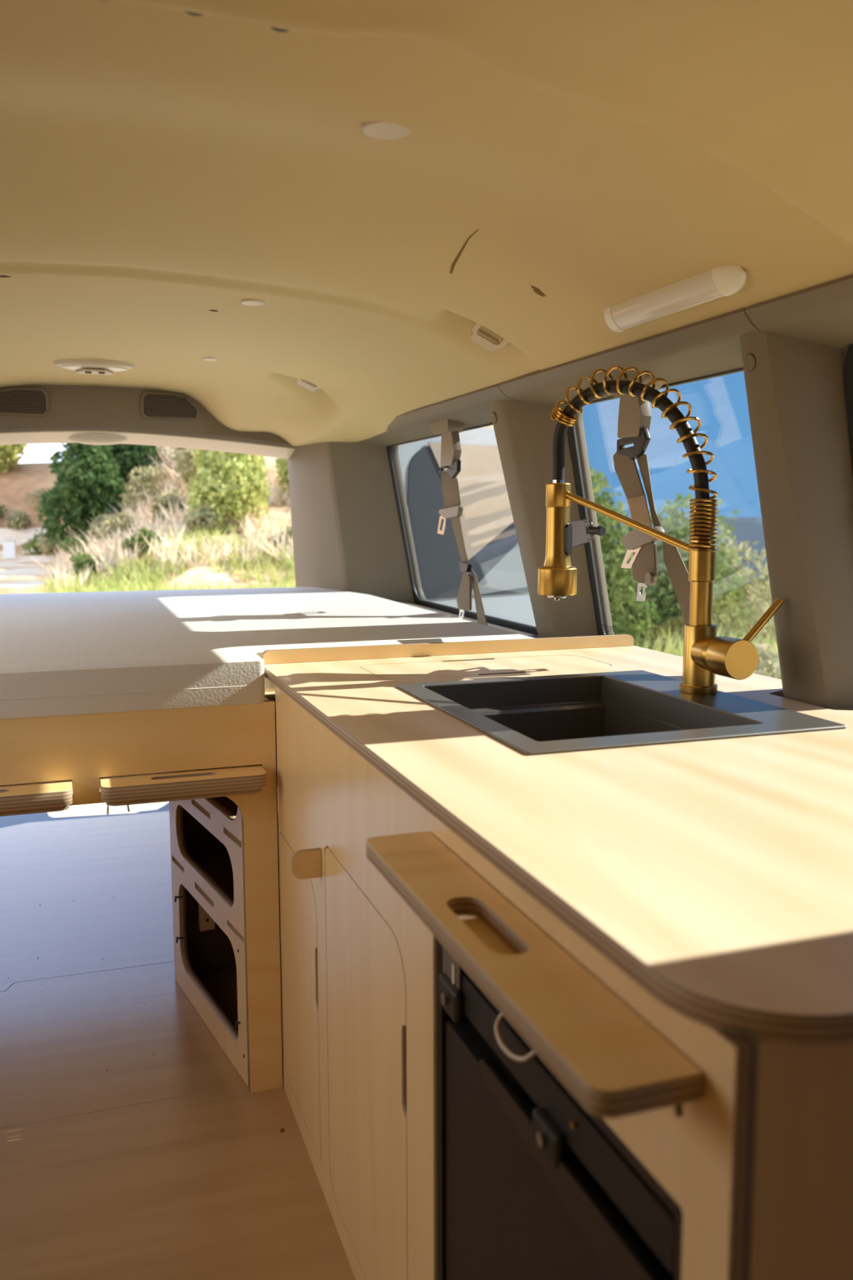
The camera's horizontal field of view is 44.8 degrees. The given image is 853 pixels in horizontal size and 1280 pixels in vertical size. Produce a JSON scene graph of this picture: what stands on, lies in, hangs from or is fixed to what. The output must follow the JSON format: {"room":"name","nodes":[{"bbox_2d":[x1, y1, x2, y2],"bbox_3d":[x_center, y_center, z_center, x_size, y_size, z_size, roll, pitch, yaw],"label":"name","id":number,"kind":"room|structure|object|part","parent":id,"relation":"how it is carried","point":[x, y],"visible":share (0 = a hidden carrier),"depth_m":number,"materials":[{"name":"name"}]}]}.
{"room":"vehicle interior","nodes":[
{"label":"vehicle interior","id":0,"kind":"room"},
{"bbox_2d":[0,802,168,827],"bbox_3d":[-1.179,0.667,3.945,2.150,0.012,0.305,-3,7,-19],"label":"sill","id":1,"kind":"structure","parent":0,"point":[8,820],"depth_m":3.89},
{"bbox_2d":[106,804,129,813],"bbox_3d":[-1.176,0.638,3.938,0.086,0.035,0.053,-3,7,-19],"label":"clip","id":2,"kind":"object","parent":1,"relation":"on","point":[127,806],"depth_m":3.92,"materials":[{"name":"silver metal"}]},
{"bbox_2d":[0,811,355,1279],"bbox_3d":[-0.240,0.978,1.222,2.150,0.018,5.630,-3,7,-19],"label":"floor","id":3,"kind":"structure","parent":0,"point":[201,1186],"depth_m":1.95,"materials":[{"name":"brown wood"}]},
{"bbox_2d":[0,691,282,1093],"bbox_3d":[-0.860,0.391,2.799,1.740,0.772,1.953,-3,7,-19],"label":"frame","id":4,"kind":"object","parent":3,"relation":"on","point":[82,749],"visible":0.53,"depth_m":1.90,"materials":[{"name":"brown wood"}]},
{"bbox_2d":[0,779,72,816],"bbox_3d":[-0.840,0.251,1.961,0.316,0.036,0.528,-3,7,-19],"label":"board","id":5,"kind":"object","parent":4,"relation":"attached to","point":[15,799],"visible":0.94,"depth_m":1.75,"materials":[{"name":"brown wood"}]},
{"bbox_2d":[99,764,266,805],"bbox_3d":[-0.509,0.237,2.074,0.288,0.036,0.528,-3,7,-19],"label":"board","id":6,"kind":"object","parent":4,"relation":"attached to","point":[159,787],"visible":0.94,"depth_m":1.84,"materials":[{"name":"brown wood"}]},
{"bbox_2d":[0,586,534,719],"bbox_3d":[-0.856,-0.023,2.758,1.735,0.079,1.975,-3,7,-19],"label":"mattress","id":7,"kind":"object","parent":4,"relation":"on","point":[81,652],"visible":0.74,"depth_m":2.28,"materials":[{"name":"grey fabric"}]},
{"bbox_2d":[7,897,285,1133],"bbox_3d":[-0.753,0.825,2.396,0.599,0.006,1.323,-3,7,-19],"label":"crumbs","id":8,"kind":"object","parent":3,"relation":"on","point":[282,1130],"visible":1,"depth_m":1.87,"materials":[{"name":"brown food"}]},
{"bbox_2d":[168,698,283,1087],"bbox_3d":[-0.213,0.457,2.360,0.627,0.741,0.560,-4,8,-28],"label":"cubby","id":9,"kind":"object","parent":3,"relation":"on","point":[206,834],"visible":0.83,"depth_m":2.32,"materials":[{"name":"brown wood"}]},
{"bbox_3d":[-0.470,0.475,2.212,0.018,0.741,0.542,-4,8,-28],"label":"panel","id":10,"kind":"part","parent":9,"relation":"part of","materials":[{"name":"brown wood"}]},
{"bbox_2d":[191,850,233,899],"bbox_3d":[-0.197,0.527,2.366,0.602,0.012,0.500,-4,8,-28],"label":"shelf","id":11,"kind":"object","parent":9,"relation":"attached to","point":[217,864],"depth_m":2.34,"materials":[{"name":"beige wood"}]},
{"bbox_2d":[213,796,237,815],"bbox_3d":[-0.197,0.341,2.344,0.602,0.012,0.500,-4,8,-28],"label":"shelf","id":12,"kind":"object","parent":9,"relation":"attached to","point":[228,803],"depth_m":2.21,"materials":[{"name":"brown wood"}]},
{"bbox_3d":[-0.359,0.435,2.552,0.501,0.739,0.012,-4,8,-28],"label":"panel","id":13,"kind":"part","parent":9,"relation":"part of","materials":[{"name":"beige wood"}]},
{"bbox_3d":[-0.125,0.489,2.103,0.481,0.739,0.012,-4,8,-28],"label":"panel","id":14,"kind":"part","parent":9,"relation":"part of","materials":[{"name":"beige wood"}]},
{"bbox_2d":[275,685,852,1279],"bbox_3d":[0.292,0.532,1.468,0.848,0.804,1.505,-3,7,-19],"label":"base cabinet","id":15,"kind":"object","parent":3,"relation":"on","point":[758,1169],"visible":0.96,"depth_m":1.20,"materials":[{"name":"brown wood"}]},
{"bbox_3d":[-0.219,0.612,1.830,0.015,0.472,0.307,-3,7,-19],"label":"door","id":16,"kind":"part","parent":15,"relation":"part of","materials":[{"name":"brown wood"}]},
{"bbox_3d":[-0.082,0.615,1.428,0.015,0.563,0.403,-3,7,-19],"label":"door","id":17,"kind":"part","parent":15,"relation":"part of","materials":[{"name":"brown wood"}]},
{"bbox_2d":[366,831,703,1119],"bbox_3d":[0.050,0.249,0.850,0.072,0.033,0.508,-3,7,-19],"label":"cutting board","id":18,"kind":"object","parent":15,"relation":"attached to","point":[611,1060],"visible":1,"depth_m":0.73,"materials":[{"name":"brown wood"}]},
{"bbox_2d":[261,634,852,1044],"bbox_3d":[0.311,0.110,1.417,0.818,0.044,1.528,-3,7,-19],"label":"countertop","id":19,"kind":"structure","parent":15,"relation":"on","point":[716,875],"depth_m":0.98,"materials":[{"name":"brown wood"}]},
{"bbox_2d":[261,634,634,664],"bbox_3d":[0.066,0.016,2.126,0.810,0.026,0.015,-3,7,-19],"label":"backsplash","id":20,"kind":"structure","parent":19,"relation":"on","point":[393,651],"depth_m":2.11,"materials":[{"name":"brown wood"}]},
{"bbox_3d":[0.116,0.059,1.959,0.458,0.018,0.192,-3,7,-19],"label":"hatch lid","id":21,"kind":"part","parent":19,"relation":"part of","materials":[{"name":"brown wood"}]},
{"bbox_2d":[396,670,847,755],"bbox_3d":[0.256,0.196,1.565,0.469,0.206,0.530,-3,7,-19],"label":"sink","id":22,"kind":"object","parent":19,"relation":"in","point":[579,712],"visible":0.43,"depth_m":1.71,"materials":[{"name":"black metal"}]},
{"bbox_2d":[423,675,762,741],"bbox_3d":[0.225,0.197,1.566,0.336,0.205,0.452,-3,7,-19],"label":"basin","id":23,"kind":"object","parent":22,"relation":"in","point":[556,708],"depth_m":1.76,"materials":[{"name":"black metal"}]},
{"bbox_2d":[537,365,783,694],"bbox_3d":[0.348,-0.185,1.673,0.110,0.524,0.448,-7,10,-43],"label":"kitchen faucet","id":24,"kind":"object","parent":19,"relation":"on","point":[706,655],"visible":1,"depth_m":1.62,"materials":[{"name":"gold metal"}]},
{"bbox_3d":[0.332,-0.198,1.717,0.012,0.103,0.261,-7,9,-43],"label":"support arm","id":25,"kind":"part","parent":24,"relation":"part of","materials":[{"name":"gold metal"}]},
{"bbox_3d":[0.460,0.027,1.556,0.060,0.060,0.050,-3,7,-19],"label":"handle knob","id":26,"kind":"part","parent":24,"relation":"part of","materials":[{"name":"gold metal"}]},
{"bbox_3d":[0.508,-0.027,1.563,0.066,0.074,0.012,-1,7,-9],"label":"lever","id":27,"kind":"part","parent":24,"relation":"part of","materials":[{"name":"gold metal"}]},
{"bbox_2d":[437,939,683,1279],"bbox_3d":[0.340,0.640,1.002,0.567,0.636,0.474,-3,7,-19],"label":"fridge","id":28,"kind":"object","parent":15,"relation":"in","point":[534,1184],"visible":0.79,"depth_m":0.91,"materials":[{"name":"black metal"}]},
{"bbox_3d":[0.026,0.338,1.060,0.003,0.034,0.049,-3,7,-19],"label":"control panel","id":29,"kind":"part","parent":28,"relation":"part of","materials":[{"name":"brown plastic"}]},
{"bbox_3d":[0.107,0.430,0.836,0.012,0.039,0.315,-3,7,-19],"label":"handle","id":30,"kind":"part","parent":28,"relation":"part of","materials":[{"name":"black plastic"}]},
{"bbox_3d":[0.562,0.615,0.780,0.786,0.804,0.018,-3,7,-19],"label":"panel","id":31,"kind":"part","parent":15,"relation":"part of","materials":[{"name":"brown wood"}]},
{"bbox_2d":[0,0,852,446],"bbox_3d":[-0.256,-0.513,0.996,1.710,0.276,5.553,-3,7,-19],"label":"ceiling","id":32,"kind":"structure","parent":0,"point":[164,168],"depth_m":1.44,"materials":[{"name":"fabric"}]},
{"bbox_2d":[53,359,134,374],"bbox_3d":[-0.988,-0.812,3.075,0.230,0.047,0.124,-3,7,-19],"label":"dome light","id":33,"kind":"object","parent":32,"relation":"attached to","point":[79,366],"visible":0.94,"depth_m":3.03,"materials":[{"name":"beige plastic"}]},
{"bbox_3d":[-0.982,-0.794,3.061,0.110,0.006,0.066,-3,7,-19],"label":"switch panel","id":34,"kind":"part","parent":33,"relation":"part of","materials":[{"name":"beige plastic"}]},
{"bbox_2d":[185,11,202,16],"bbox_3d":[-0.209,-0.572,0.931,0.026,0.012,0.026,-3,7,-19],"label":"clip","id":35,"kind":"object","parent":32,"relation":"attached to","point":[188,12],"visible":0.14,"depth_m":0.94,"materials":[{"name":"grey plastic"}]},
{"bbox_2d":[202,357,217,360],"bbox_3d":[-0.615,-0.801,2.939,0.044,0.012,0.044,-3,7,-19],"label":"cap","id":36,"kind":"object","parent":32,"relation":"attached to","point":[203,358],"visible":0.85,"depth_m":2.93,"materials":[{"name":"beige plastic"}]},
{"bbox_2d":[240,298,265,306],"bbox_3d":[-0.363,-0.708,2.164,0.052,0.012,0.052,-3,7,-19],"label":"cap","id":37,"kind":"object","parent":32,"relation":"attached to","point":[251,302],"visible":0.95,"depth_m":2.15,"materials":[{"name":"beige plastic"}]},
{"bbox_2d":[269,26,288,31],"bbox_3d":[-0.135,-0.574,0.960,0.026,0.012,0.026,-3,7,-19],"label":"clip","id":38,"kind":"object","parent":32,"relation":"attached to","point":[277,29],"visible":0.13,"depth_m":0.96,"materials":[{"name":"grey plastic"}]},
{"bbox_2d":[297,377,319,391],"bbox_3d":[-0.360,-0.802,3.191,0.081,0.062,0.060,-3,7,-19],"label":"coat hook","id":39,"kind":"object","parent":32,"relation":"attached to","point":[310,386],"visible":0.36,"depth_m":3.20,"materials":[{"name":"beige plastic"}]},
{"bbox_2d":[361,121,410,139],"bbox_3d":[-0.047,-0.608,1.226,0.060,0.012,0.060,-3,7,-19],"label":"cap","id":40,"kind":"object","parent":32,"relation":"attached to","point":[378,130],"visible":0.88,"depth_m":1.22,"materials":[{"name":"beige plastic"}]},
{"bbox_2d":[471,321,508,351],"bbox_3d":[0.132,-0.633,2.140,0.081,0.062,0.060,-3,7,-19],"label":"coat hook","id":41,"kind":"object","parent":32,"relation":"attached to","point":[478,335],"visible":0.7,"depth_m":2.15,"materials":[{"name":"beige plastic"}]},
{"bbox_2d":[604,265,746,332],"bbox_3d":[0.371,-0.520,1.573,0.033,0.045,0.372,-3,7,-19],"label":"strip light","id":42,"kind":"object","parent":32,"relation":"attached to","point":[717,282],"visible":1,"depth_m":1.54,"materials":[{"name":"beige plastic"}]},
{"bbox_2d":[392,347,848,635],"bbox_3d":[0.758,-0.155,1.244,0.160,0.729,5.320,-3,7,-19],"label":"wall","id":43,"kind":"structure","parent":0,"point":[580,429],"depth_m":2.38,"materials":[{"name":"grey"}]},
{"bbox_2d":[287,440,416,603],"bbox_3d":[-0.253,-0.373,3.858,0.442,0.830,0.485,-3,7,-19],"label":"trim","id":44,"kind":"structure","parent":43,"relation":"attached to","point":[347,535],"depth_m":3.66,"materials":[{"name":"grey plastic"}]},
{"bbox_2d":[362,383,524,446],"bbox_3d":[0.016,-0.658,2.994,0.160,0.117,1.357,-3,7,-19],"label":"trim","id":45,"kind":"structure","parent":43,"relation":"attached to","point":[472,409],"depth_m":2.77,"materials":[{"name":"grey plastic"}]},
{"bbox_2d":[427,418,487,625],"bbox_3d":[0.084,-0.332,2.822,0.045,0.579,0.397,-3,7,-19],"label":"belt","id":46,"kind":"object","parent":43,"relation":"hanging from","point":[451,447],"visible":0.9,"depth_m":2.81,"materials":[{"name":"grey fabric"}]},
{"bbox_3d":[0.045,-0.325,2.929,0.003,0.053,0.077,-3,7,-19],"label":"latch plate","id":47,"kind":"part","parent":46,"relation":"part of","materials":[{"name":"silver metal"}]},
{"bbox_2d":[386,422,537,634],"bbox_3d":[0.100,-0.348,3.133,0.129,0.584,1.154,-3,7,-19],"label":"window frame","id":48,"kind":"structure","parent":43,"relation":"in","point":[417,600],"depth_m":3.55,"materials":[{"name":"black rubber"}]},
{"bbox_2d":[397,601,538,638],"bbox_3d":[0.105,-0.003,2.996,0.205,0.100,1.560,-3,7,-19],"label":"trim","id":49,"kind":"structure","parent":43,"relation":"attached to","point":[491,624],"depth_m":3.05,"materials":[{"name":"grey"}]},
{"bbox_2d":[488,400,598,638],"bbox_3d":[0.273,-0.262,2.469,0.232,0.660,0.280,-3,7,-19],"label":"trim","id":50,"kind":"structure","parent":43,"relation":"attached to","point":[524,432],"depth_m":2.39,"materials":[{"name":"grey plastic"}]},
{"bbox_2d":[497,306,761,407],"bbox_3d":[0.383,-0.530,1.930,0.160,0.117,0.904,-3,7,-19],"label":"trim","id":51,"kind":"structure","parent":43,"relation":"attached to","point":[712,345],"depth_m":1.78,"materials":[{"name":"grey plastic"}]},
{"bbox_2d":[612,373,690,624],"bbox_3d":[0.425,-0.223,1.893,0.045,0.582,0.331,-3,7,-19],"label":"belt","id":52,"kind":"object","parent":43,"relation":"hanging from","point":[634,418],"visible":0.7,"depth_m":1.94,"materials":[{"name":"woven fabric webbing"},{"name":"plastic"},{"name":"metal"}]},
{"bbox_3d":[0.395,-0.161,1.983,0.003,0.048,0.081,-3,7,-19],"label":"latch plate","id":53,"kind":"part","parent":52,"relation":"part of","materials":[{"name":"silver metal"}]},
{"bbox_2d":[566,367,743,635],"bbox_3d":[0.494,-0.207,1.993,0.130,0.592,0.804,-3,7,-19],"label":"window","id":54,"kind":"structure","parent":43,"relation":"in","point":[571,434],"depth_m":2.34,"materials":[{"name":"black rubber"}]},
{"bbox_2d":[569,519,605,547],"bbox_3d":[0.340,-0.229,2.250,0.024,0.067,0.142,-4,8,-26],"label":"latch","id":55,"kind":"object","parent":54,"relation":"attached to","point":[581,532],"depth_m":2.24,"materials":[{"name":"grey plastic"}]},
{"bbox_3d":[0.337,-0.230,2.262,0.006,0.067,0.118,-3,7,-19],"label":"plate","id":56,"kind":"part","parent":55,"relation":"part of","materials":[{"name":"grey metal"}]},
{"bbox_3d":[0.362,-0.233,2.203,0.021,0.021,0.040,-5,8,-33],"label":"knob","id":57,"kind":"part","parent":55,"relation":"part of","materials":[{"name":"black plastic"}]},
{"bbox_2d":[739,330,852,710],"bbox_3d":[0.584,-0.135,1.580,0.240,0.700,0.185,-3,7,-19],"label":"trim","id":58,"kind":"structure","parent":43,"relation":"attached to","point":[795,390],"depth_m":1.52,"materials":[{"name":"grey plastic"}]},
{"bbox_2d":[745,274,852,348],"bbox_3d":[1.014,-0.311,0.101,0.160,0.117,2.983,-3,7,-19],"label":"trim","id":59,"kind":"structure","parent":43,"relation":"attached to","point":[823,313],"depth_m":1.40,"materials":[{"name":"grey plastic"}]},
{"bbox_2d":[843,343,852,471],"bbox_3d":[0.770,-0.111,1.192,0.130,0.592,0.729,-3,7,-19],"label":"window","id":60,"kind":"structure","parent":43,"relation":"in","point":[848,365],"depth_m":1.49,"materials":[{"name":"clear glass"}]},
{"label":"outside","id":61,"kind":"structure","parent":0,"visible":0},
{"bbox_2d":[600,516,768,591],"bbox_3d":[129.887,-14.982,362.426,560.000,62.313,236.000,-3,7,-19],"label":"mountain","id":62,"kind":"structure","parent":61,"point":[750,530],"depth_m":326.53},
{"bbox_3d":[0.758,0.555,1.537,0.045,0.780,5.670,-3,7,-19],"label":"wall","id":63,"kind":"structure","parent":0,"visible":0},
{"bbox_2d":[398,427,536,626],"bbox_3d":[0.263,0.023,4.548,1.030,1.875,0.062,-6,9,-39],"label":"window","id":64,"kind":"structure","parent":63,"relation":"in","point":[492,549],"depth_m":4.38,"materials":[{"name":"white paint"},{"name":"dark tinted glass"}]},
{"bbox_3d":[0.253,-0.504,4.449,0.885,0.625,0.006,-6,9,-39],"label":"dark panel","id":65,"kind":"part","parent":64,"relation":"part of","materials":[{"name":"grey glass"}]},
{"bbox_3d":[0.218,-0.584,4.404,0.540,0.485,0.006,-6,9,-39],"label":"beige panel","id":66,"kind":"part","parent":64,"relation":"part of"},
{"bbox_3d":[0.383,-0.375,4.564,0.560,0.340,0.004,-6,9,-39],"label":"panel","id":67,"kind":"part","parent":64,"relation":"part of","materials":[{"name":"grey"}]},
{"bbox_3d":[-1.181,-0.934,3.696,2.020,0.250,0.060,-3,7,-19],"label":"wall","id":68,"kind":"structure","parent":0,"visible":0},
{"bbox_2d":[0,384,295,459],"bbox_3d":[-1.174,-0.785,3.663,1.480,0.269,0.152,-3,7,-19],"label":"trim","id":69,"kind":"structure","parent":68,"relation":"attached to","point":[30,414],"depth_m":3.63,"materials":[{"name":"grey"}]},
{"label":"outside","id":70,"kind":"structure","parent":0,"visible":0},
{"bbox_2d":[0,425,733,786],"bbox_3d":[11.138,-4.176,28.895,140.000,26.829,108.000,-3,7,-19],"label":"ground","id":71,"kind":"structure","parent":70,"point":[15,483],"depth_m":30.40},
{"bbox_2d":[0,504,6,517],"bbox_3d":[-19.427,-5.842,45.690,1.635,1.137,1.454,-3,7,-19],"label":"shrub","id":72,"kind":"object","parent":71,"relation":"on","point":[2,506],"visible":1,"depth_m":45.90,"materials":[{"name":"green plant"}]},
{"bbox_2d":[1,539,16,558],"bbox_3d":[-16.253,-3.514,40.282,0.480,0.770,0.440,-3,7,-19],"label":"utility box","id":73,"kind":"object","parent":71,"relation":"on","point":[9,545],"visible":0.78,"depth_m":40.09,"materials":[{"name":"white plastic"}]},
{"bbox_3d":[-16.254,-3.877,40.238,0.480,0.040,0.440,-3,7,-19],"label":"lid","id":74,"kind":"part","parent":73,"relation":"part of","materials":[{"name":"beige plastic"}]},
{"bbox_2d":[0,444,28,472],"bbox_3d":[-20.331,-9.641,49.329,2.735,3.618,2.397,-3,7,-19],"label":"tree","id":75,"kind":"object","parent":71,"relation":"on","point":[9,456],"visible":0.3,"depth_m":49.20,"materials":[{"name":"green plant"}]},
{"bbox_2d":[4,509,31,530],"bbox_3d":[-17.984,-5.235,45.437,1.134,1.001,1.251,-3,7,-19],"label":"shrub","id":76,"kind":"object","parent":71,"relation":"on","point":[18,519],"visible":0.99,"depth_m":45.23,"materials":[{"name":"green plant"}]},
{"bbox_2d":[20,529,50,555],"bbox_3d":[-16.253,-3.970,43.521,1.343,1.325,1.729,0,7,1],"label":"shrub","id":77,"kind":"object","parent":71,"relation":"on","point":[32,544],"visible":0.38,"depth_m":43.21,"materials":[{"name":"green plant"}]},
{"bbox_2d":[23,487,63,510],"bbox_3d":[-17.360,-6.321,47.090,1.814,1.279,1.765,-3,7,-19],"label":"shrub","id":78,"kind":"object","parent":71,"relation":"on","point":[38,492],"visible":0.28,"depth_m":46.80,"materials":[{"name":"green plant"}]},
{"bbox_2d":[35,530,60,558],"bbox_3d":[-14.530,-3.744,40.260,1.074,1.220,1.468,2,7,14],"label":"shrub","id":79,"kind":"object","parent":71,"relation":"on","point":[45,548],"visible":0.53,"depth_m":39.93,"materials":[{"name":"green plant"}]},
{"bbox_2d":[57,533,97,555],"bbox_3d":[-9.733,-2.548,29.359,1.121,0.958,1.139,2,7,17],"label":"shrub","id":80,"kind":"object","parent":71,"relation":"on","point":[62,545],"visible":0.38,"depth_m":29.03,"materials":[{"name":"green plant"}]},
{"bbox_2d":[62,551,102,582],"bbox_3d":[-7.993,-1.610,24.159,1.136,0.929,1.010,-3,7,-19],"label":"shrub","id":81,"kind":"object","parent":71,"relation":"on","point":[80,557],"visible":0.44,"depth_m":23.97,"materials":[{"name":"green plant"}]},
{"bbox_2d":[35,442,131,547],"bbox_3d":[-10.928,-4.889,33.024,3.232,4.155,2.590,4,8,34],"label":"oak tree","id":82,"kind":"object","parent":71,"relation":"on","point":[88,482],"visible":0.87,"depth_m":32.31,"materials":[{"name":"green plant"}]},
{"bbox_2d":[85,512,108,539],"bbox_3d":[-9.804,-3.326,31.380,0.988,1.084,1.012,2,7,18],"label":"shrub","id":83,"kind":"object","parent":71,"relation":"on","point":[95,520],"visible":0.15,"depth_m":31.16,"materials":[{"name":"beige plant"}]},
{"bbox_2d":[96,510,139,544],"bbox_3d":[-8.245,-2.937,27.624,1.108,1.041,1.126,-3,7,-19],"label":"shrub","id":84,"kind":"object","parent":71,"relation":"on","point":[120,521],"visible":0.59,"depth_m":27.34,"materials":[{"name":"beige plant"}]},
{"bbox_2d":[106,444,162,494],"bbox_3d":[-10.066,-6.511,35.137,2.498,3.621,2.406,-3,7,-19],"label":"oak tree","id":85,"kind":"object","parent":71,"relation":"on","point":[129,456],"visible":0.36,"depth_m":34.53,"materials":[{"name":"green plant"}]},
{"bbox_2d":[122,524,163,555],"bbox_3d":[-6.713,-2.329,24.538,1.004,0.806,0.877,-3,7,-19],"label":"shrub","id":86,"kind":"object","parent":71,"relation":"on","point":[144,531],"visible":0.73,"depth_m":24.38,"materials":[{"name":"green plant"}]},
{"bbox_2d":[119,462,168,511],"bbox_3d":[-8.589,-4.638,31.488,1.500,1.570,1.266,0,7,2],"label":"shrub","id":87,"kind":"object","parent":71,"relation":"on","point":[136,481],"visible":0.83,"depth_m":31.31,"materials":[{"name":"green plant"}]},
{"bbox_2d":[24,515,295,593],"bbox_3d":[-3.504,-1.913,22.977,10.336,1.816,7.852,-3,7,-19],"label":"grass","id":88,"kind":"structure","parent":71,"relation":"on","point":[104,586],"depth_m":22.97,"materials":[{"name":"green plant"}]},
{"bbox_2d":[29,445,293,590],"bbox_3d":[-6.174,-5.237,30.103,10.384,6.554,15.320,-3,7,-19],"label":"dry grass","id":89,"kind":"structure","parent":71,"relation":"on","point":[100,550],"depth_m":25.27,"materials":[{"name":"plant"}]},
{"bbox_2d":[150,488,187,524],"bbox_3d":[-7.077,-3.644,28.486,1.081,1.054,1.154,-3,7,-19],"label":"shrub","id":90,"kind":"object","parent":71,"relation":"on","point":[163,500],"visible":0.66,"depth_m":28.27,"materials":[{"name":"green plant"}]},
{"bbox_2d":[170,447,208,491],"bbox_3d":[-6.481,-5.613,30.377,2.104,2.747,2.395,-3,7,-19],"label":"bush","id":91,"kind":"object","parent":71,"relation":"on","point":[183,464],"visible":0.23,"depth_m":29.91,"materials":[{"name":"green plant"}]},
{"bbox_2d":[182,503,226,536],"bbox_3d":[-5.614,-2.991,25.893,0.975,0.893,1.204,2,7,16],"label":"shrub","id":92,"kind":"object","parent":71,"relation":"on","point":[195,517],"visible":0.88,"depth_m":25.63,"materials":[{"name":"green plant"}]},
{"bbox_2d":[184,448,272,533],"bbox_3d":[-5.104,-4.099,26.510,2.246,3.285,2.432,-3,7,-19],"label":"bush","id":93,"kind":"object","parent":71,"relation":"on","point":[230,481],"visible":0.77,"depth_m":25.98,"materials":[{"name":"green plant"}]},
{"bbox_2d":[269,525,292,550],"bbox_3d":[-3.268,-2.355,24.889,1.033,0.809,1.079,-3,7,-19],"label":"shrub","id":94,"kind":"object","parent":71,"relation":"on","point":[289,531],"visible":0.24,"depth_m":24.64,"materials":[{"name":"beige plant"}]},
{"bbox_2d":[273,457,289,493],"bbox_3d":[-3.325,-5.145,29.205,1.938,2.994,1.875,-3,7,-19],"label":"bush","id":95,"kind":"object","parent":71,"relation":"on","point":[282,464],"visible":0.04,"depth_m":29.03,"materials":[{"name":"green plant"}]},
{"bbox_2d":[199,582,779,660],"bbox_3d":[5.098,0.448,13.450,14.709,1.800,16.847,-3,7,-19],"label":"grass","id":96,"kind":"structure","parent":71,"relation":"on","point":[670,648],"depth_m":11.65,"materials":[{"name":"green plant"}]},
{"bbox_2d":[604,490,761,651],"bbox_3d":[2.983,-0.668,12.640,2.600,2.360,1.954,-3,7,-19],"label":"leafy bush","id":97,"kind":"object","parent":71,"relation":"on","point":[664,588],"visible":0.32,"depth_m":12.37,"materials":[{"name":"green plant"}]},
{"bbox_2d":[653,522,777,647],"bbox_3d":[3.999,-0.621,14.637,1.859,2.198,2.319,-3,7,-19],"label":"leafy bush","id":98,"kind":"object","parent":71,"relation":"on","point":[737,566],"visible":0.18,"depth_m":14.12,"materials":[{"name":"green plant"}]},
{"bbox_2d":[727,552,776,641],"bbox_3d":[5.715,-0.386,15.849,2.580,2.251,2.678,-3,7,-19],"label":"leafy bush","id":99,"kind":"object","parent":71,"relation":"on","point":[757,565],"visible":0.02,"depth_m":15.84,"materials":[{"name":"green plant"}]},
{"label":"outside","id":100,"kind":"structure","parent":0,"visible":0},
{"bbox_2d":[47,788,168,817],"bbox_3d":[-2.831,0.630,8.414,10.000,0.001,23.500,-3,7,-19],"label":"ground","id":101,"kind":"structure","parent":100,"point":[92,809],"depth_m":5.77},
{"bbox_2d":[588,460,661,648],"bbox_3d":[1.517,-0.739,10.961,1.945,2.473,1.666,1,7,11],"label":"leafy bush","id":102,"kind":"object","parent":101,"relation":"on","point":[615,584],"visible":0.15,"depth_m":10.67,"materials":[{"name":"green plant"}]},
{"bbox_2d":[753,642,781,679],"bbox_3d":[2.197,0.435,7.830,1.513,0.862,1.478,-3,7,-19],"label":"leafy bush","id":103,"kind":"object","parent":101,"relation":"on","point":[768,664],"visible":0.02,"depth_m":7.46,"materials":[{"name":"green plant"}]},
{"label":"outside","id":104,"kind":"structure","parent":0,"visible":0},
{"bbox_2d":[0,528,56,593],"bbox_3d":[-11.610,-1.847,24.517,4.950,1.100,44.000,-3,7,-19],"label":"road","id":105,"kind":"structure","parent":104,"point":[21,535],"depth_m":37.53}
]}

